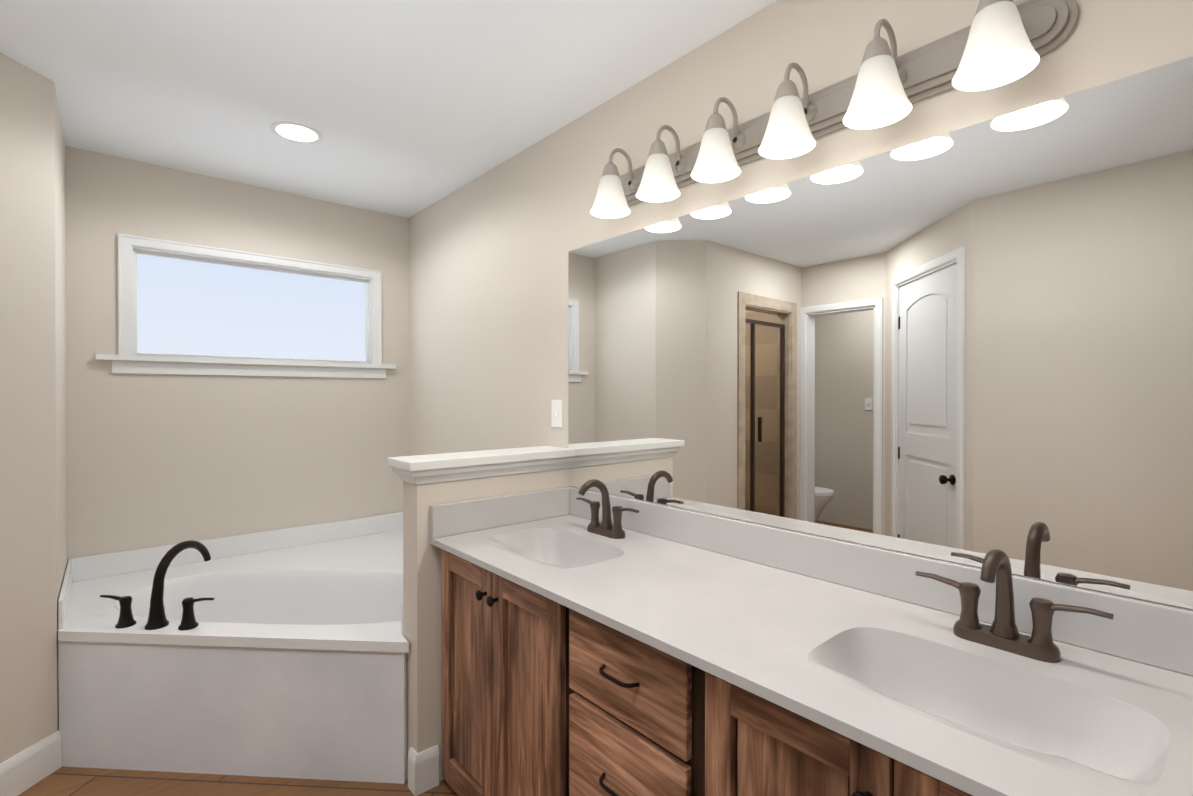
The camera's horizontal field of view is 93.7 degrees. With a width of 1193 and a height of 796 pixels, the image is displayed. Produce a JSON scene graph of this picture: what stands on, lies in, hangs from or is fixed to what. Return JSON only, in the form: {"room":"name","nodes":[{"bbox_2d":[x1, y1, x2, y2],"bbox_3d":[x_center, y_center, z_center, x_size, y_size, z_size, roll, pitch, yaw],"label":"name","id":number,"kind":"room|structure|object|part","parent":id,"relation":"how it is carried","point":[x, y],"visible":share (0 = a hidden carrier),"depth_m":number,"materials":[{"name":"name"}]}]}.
{"room":"bathroom","nodes":[
{"label":"bathroom","id":0,"kind":"room"},
{"bbox_2d":[0,53,57,763],"bbox_3d":[-1.987,0.099,1.816,0.100,2.440,0.359,0,0,4],"label":"wall","id":1,"kind":"structure","parent":0,"point":[28,627],"depth_m":1.90,"materials":[{"name":"beige paint"}]},
{"bbox_2d":[0,730,61,795],"bbox_3d":[-2.071,1.254,1.692,0.644,0.130,0.270,0,0,-41],"label":"baseboard","id":2,"kind":"structure","parent":1,"relation":"attached to","point":[28,767],"depth_m":1.90,"materials":[{"name":"white wood"}]},
{"bbox_2d":[54,84,67,729],"bbox_3d":[-2.192,0.097,2.207,0.120,2.440,0.675,0,0,-41],"label":"wall","id":3,"kind":"structure","parent":0,"point":[61,348],"depth_m":2.19,"materials":[{"name":"beige paint"}]},
{"bbox_2d":[65,146,408,559],"bbox_3d":[-1.817,0.092,3.061,1.807,2.440,0.120,0,0,-41],"label":"wall","id":4,"kind":"structure","parent":0,"point":[154,460],"depth_m":2.85,"materials":[{"name":"beige paint"}]},
{"bbox_2d":[96,233,395,377],"bbox_3d":[-1.786,-0.443,3.025,1.377,0.650,0.110,0,0,-41],"label":"window","id":5,"kind":"structure","parent":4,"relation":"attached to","point":[188,309],"depth_m":2.98,"materials":[{"name":"white"}]},
{"bbox_2d":[18,766,457,795],"bbox_3d":[-1.269,1.357,0.349,4.590,0.060,4.980,0,0,-41],"label":"floor","id":6,"kind":"structure","parent":0,"point":[71,781],"depth_m":1.90,"materials":[{"name":"brown wood"}]},
{"bbox_2d":[58,512,408,783],"bbox_3d":[-1.252,0.933,2.417,1.561,0.765,1.594,0,0,-41],"label":"tub","id":7,"kind":"object","parent":6,"relation":"on","point":[280,653],"visible":0.79,"depth_m":1.98,"materials":[{"name":"white plastic"}]},
{"bbox_2d":[100,540,214,630],"bbox_3d":[-1.593,0.690,2.046,0.340,0.275,0.340,0,0,-41],"label":"faucet","id":8,"kind":"object","parent":7,"relation":"on","point":[156,620],"depth_m":2.02,"materials":[{"name":"black metal"}]},
{"bbox_2d":[403,468,568,780],"bbox_3d":[-0.394,0.777,2.125,0.647,1.080,0.118,0,0,-41],"label":"wall","id":9,"kind":"structure","parent":6,"relation":"on","point":[422,621],"depth_m":1.91,"materials":[{"name":"beige paint"}]},
{"bbox_2d":[408,745,438,795],"bbox_3d":[-0.588,1.253,1.900,0.085,0.130,0.060,0,0,-41],"label":"baseboard","id":10,"kind":"structure","parent":9,"relation":"attached to","point":[423,771],"depth_m":1.88,"materials":[{"name":"white wood"}]},
{"bbox_2d":[388,446,574,484],"bbox_3d":[-0.409,0.247,2.109,0.687,0.080,0.198,0,0,-41],"label":"trim","id":11,"kind":"structure","parent":9,"relation":"on","point":[426,469],"depth_m":2.01,"materials":[{"name":"white wood"}]},
{"bbox_2d":[430,511,1192,795],"bbox_3d":[0.262,0.899,1.405,0.604,0.844,1.825,0,0,-41],"label":"bathroom vanity","id":12,"kind":"object","parent":6,"relation":"on","point":[604,642],"depth_m":1.13,"materials":[{"name":"white stone"}]},
{"bbox_3d":[-0.412,0.901,1.783,0.019,0.775,0.330,0,0,-41],"label":"door","id":13,"kind":"part","parent":12,"relation":"part of","materials":[{"name":"brown wood"}]},
{"bbox_3d":[-0.408,0.886,1.786,0.006,0.615,0.200,0,0,-41],"label":"door panel","id":14,"kind":"part","parent":12,"relation":"part of","materials":[{"name":"brown wood"}]},
{"bbox_3d":[-0.342,0.585,1.661,0.033,0.030,0.030,0,0,-41],"label":"knob","id":15,"kind":"part","parent":12,"relation":"part of","materials":[{"name":"black metal"}]},
{"bbox_3d":[-0.300,0.585,1.613,0.033,0.030,0.030,0,0,-41],"label":"knob","id":16,"kind":"part","parent":12,"relation":"part of","materials":[{"name":"black metal"}]},
{"bbox_3d":[-0.188,0.888,1.533,0.006,0.615,0.200,0,0,-41],"label":"door panel","id":17,"kind":"part","parent":12,"relation":"part of","materials":[{"name":"brown wood"}]},
{"bbox_3d":[-0.192,0.903,1.530,0.019,0.775,0.330,0,0,-41],"label":"door","id":18,"kind":"part","parent":12,"relation":"part of","materials":[{"name":"brown wood"}]},
{"bbox_2d":[485,528,623,568],"bbox_3d":[-0.143,0.544,1.796,0.295,0.140,0.470,0,0,-41],"label":"basin","id":19,"kind":"object","parent":12,"relation":"in","point":[544,548],"depth_m":1.94,"materials":[{"name":"ceramic"}]},
{"bbox_2d":[576,479,638,538],"bbox_3d":[-0.003,0.375,1.917,0.150,0.196,0.311,0,0,-41],"label":"faucet","id":20,"kind":"object","parent":12,"relation":"on","point":[594,530],"depth_m":1.93,"materials":[{"name":"brown metal"}]},
{"bbox_3d":[0.042,0.858,1.223,0.034,0.009,0.118,0,0,-41],"label":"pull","id":21,"kind":"part","parent":12,"relation":"part of","materials":[{"name":"black metal"}]},
{"bbox_3d":[0.042,0.610,1.222,0.034,0.009,0.118,0,0,-41],"label":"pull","id":22,"kind":"part","parent":12,"relation":"part of","materials":[{"name":"black metal"}]},
{"bbox_3d":[0.061,0.863,1.239,0.019,0.269,0.370,0,0,-41],"label":"drawer","id":23,"kind":"part","parent":12,"relation":"part of","materials":[{"name":"brown wood"}]},
{"bbox_3d":[0.061,0.615,1.238,0.019,0.195,0.370,0,0,-41],"label":"drawer","id":24,"kind":"part","parent":12,"relation":"part of","materials":[{"name":"brown wood"}]},
{"bbox_3d":[0.325,0.891,0.944,0.006,0.615,0.202,0,0,-41],"label":"door panel","id":25,"kind":"part","parent":12,"relation":"part of","materials":[{"name":"brown wood"}]},
{"bbox_3d":[0.321,0.906,0.941,0.019,0.775,0.332,0,0,-41],"label":"door","id":26,"kind":"part","parent":12,"relation":"part of","materials":[{"name":"brown wood"}]},
{"bbox_3d":[0.391,0.589,0.819,0.033,0.030,0.030,0,0,-41],"label":"knob","id":27,"kind":"part","parent":12,"relation":"part of","materials":[{"name":"black metal"}]},
{"bbox_3d":[0.543,0.908,0.686,0.019,0.775,0.332,0,0,-41],"label":"door","id":28,"kind":"part","parent":12,"relation":"part of","materials":[{"name":"brown wood"}]},
{"bbox_2d":[807,627,1169,786],"bbox_3d":[0.612,0.549,0.928,0.295,0.140,0.470,0,0,-41],"label":"basin","id":29,"kind":"object","parent":12,"relation":"in","point":[1084,734],"depth_m":0.97,"materials":[{"name":"ceramic"}]},
{"bbox_2d":[915,549,1113,662],"bbox_3d":[0.752,0.380,1.049,0.150,0.196,0.311,0,0,-41],"label":"faucet","id":30,"kind":"object","parent":12,"relation":"on","point":[969,639],"depth_m":1.07,"materials":[{"name":"brown metal"}]},
{"bbox_2d":[0,0,776,217],"bbox_3d":[-1.269,-1.143,0.335,4.590,0.060,4.980,0,0,-41],"label":"ceiling","id":31,"kind":"structure","parent":0,"point":[407,108],"depth_m":1.95,"materials":[{"name":"white paint"}]},
{"bbox_2d":[270,121,322,143],"bbox_3d":[-1.267,-1.121,2.366,0.196,0.006,0.196,0,0,-41],"label":"ceiling light","id":32,"kind":"object","parent":31,"relation":"attached to","point":[295,132],"depth_m":2.36,"materials":[{"name":"white plastic"}]},
{"bbox_2d":[431,487,569,534],"bbox_3d":[-0.337,0.418,2.078,0.584,0.110,0.020,0,0,-41],"label":"backsplash","id":33,"kind":"structure","parent":0,"relation":"attached to","point":[456,516],"depth_m":2.04,"materials":[{"name":"white stone"}]},
{"bbox_2d":[408,0,1192,609],"bbox_3d":[0.402,0.099,1.796,0.120,2.440,4.940,0,0,-41],"label":"wall","id":34,"kind":"structure","parent":0,"point":[488,308],"depth_m":2.10,"materials":[{"name":"beige paint"}]},
{"bbox_2d":[551,400,561,427],"bbox_3d":[-0.170,0.066,2.349,0.015,0.115,0.070,0,0,-41],"label":"light switch","id":35,"kind":"object","parent":34,"relation":"attached to","point":[556,413],"visible":1,"depth_m":2.34,"materials":[{"name":"white plastic"}]},
{"bbox_2d":[590,0,1078,218],"bbox_3d":[0.404,-0.742,1.536,0.206,0.228,1.380,0,0,-41],"label":"sconce","id":36,"kind":"object","parent":34,"relation":"attached to","point":[997,43],"visible":1,"depth_m":1.29,"materials":[{"name":"white glass"}]},
{"bbox_3d":[0.047,-0.686,1.895,0.056,0.097,0.055,0,0,-41],"label":"bulb","id":37,"kind":"part","parent":36,"relation":"part of","materials":[{"name":"white glass"}]},
{"bbox_3d":[0.047,-0.688,1.895,0.138,0.117,0.138,0,0,-41],"label":"lamp shade","id":38,"kind":"part","parent":36,"relation":"part of","materials":[{"name":"white glass"}]},
{"bbox_3d":[0.080,-0.793,1.922,0.149,0.130,0.062,0,0,-41],"label":"arm","id":39,"kind":"part","parent":36,"relation":"part of"},
{"bbox_3d":[0.190,-0.687,1.730,0.138,0.117,0.138,0,0,-41],"label":"lamp shade","id":40,"kind":"part","parent":36,"relation":"part of","materials":[{"name":"white glass"}]},
{"bbox_3d":[0.190,-0.685,1.730,0.056,0.097,0.055,0,0,-41],"label":"bulb","id":41,"kind":"part","parent":36,"relation":"part of","materials":[{"name":"white glass"}]},
{"bbox_3d":[0.223,-0.792,1.758,0.149,0.130,0.062,0,0,-41],"label":"arm","id":42,"kind":"part","parent":36,"relation":"part of"},
{"bbox_3d":[0.333,-0.686,1.566,0.138,0.117,0.138,0,0,-41],"label":"lamp shade","id":43,"kind":"part","parent":36,"relation":"part of","materials":[{"name":"white glass"}]},
{"bbox_3d":[0.333,-0.684,1.566,0.056,0.097,0.055,0,0,-41],"label":"bulb","id":44,"kind":"part","parent":36,"relation":"part of","materials":[{"name":"white glass"}]},
{"bbox_3d":[0.366,-0.791,1.593,0.149,0.130,0.062,0,0,-41],"label":"arm","id":45,"kind":"part","parent":36,"relation":"part of"},
{"bbox_3d":[0.476,-0.683,1.401,0.056,0.097,0.055,0,0,-41],"label":"bulb","id":46,"kind":"part","parent":36,"relation":"part of","materials":[{"name":"white glass"}]},
{"bbox_3d":[0.476,-0.685,1.401,0.138,0.117,0.138,0,0,-41],"label":"lamp shade","id":47,"kind":"part","parent":36,"relation":"part of","materials":[{"name":"white glass"}]},
{"bbox_3d":[0.509,-0.790,1.429,0.149,0.130,0.062,0,0,-41],"label":"arm","id":48,"kind":"part","parent":36,"relation":"part of"},
{"bbox_3d":[0.620,-0.683,1.237,0.056,0.097,0.055,0,0,-41],"label":"bulb","id":49,"kind":"part","parent":36,"relation":"part of","materials":[{"name":"white glass"}]},
{"bbox_3d":[0.620,-0.685,1.237,0.138,0.117,0.138,0,0,-41],"label":"lamp shade","id":50,"kind":"part","parent":36,"relation":"part of","materials":[{"name":"white glass"}]},
{"bbox_3d":[0.652,-0.789,1.265,0.149,0.130,0.062,0,0,-41],"label":"arm","id":51,"kind":"part","parent":36,"relation":"part of"},
{"bbox_3d":[0.763,-0.682,1.072,0.056,0.097,0.055,0,0,-41],"label":"bulb","id":52,"kind":"part","parent":36,"relation":"part of","materials":[{"name":"white glass"}]},
{"bbox_3d":[0.763,-0.684,1.072,0.138,0.117,0.138,0,0,-41],"label":"lamp shade","id":53,"kind":"part","parent":36,"relation":"part of","materials":[{"name":"white glass"}]},
{"bbox_3d":[0.795,-0.788,1.100,0.149,0.130,0.062,0,0,-41],"label":"arm","id":54,"kind":"part","parent":36,"relation":"part of"},
{"bbox_2d":[568,56,1192,609],"bbox_3d":[0.492,-0.116,1.593,0.006,0.957,1.840,0,0,-41],"label":"vanity mirror","id":55,"kind":"object","parent":34,"relation":"attached to","point":[970,344],"visible":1,"depth_m":1.26,"materials":[{"name":"clear glass"}]},
{"bbox_2d":[570,487,1192,666],"bbox_3d":[0.487,0.421,1.590,0.018,0.110,1.837,0,0,-41],"label":"backsplash","id":56,"kind":"structure","parent":0,"relation":"attached to","point":[1152,630],"depth_m":1.24,"materials":[{"name":"white stone"}]}
]}

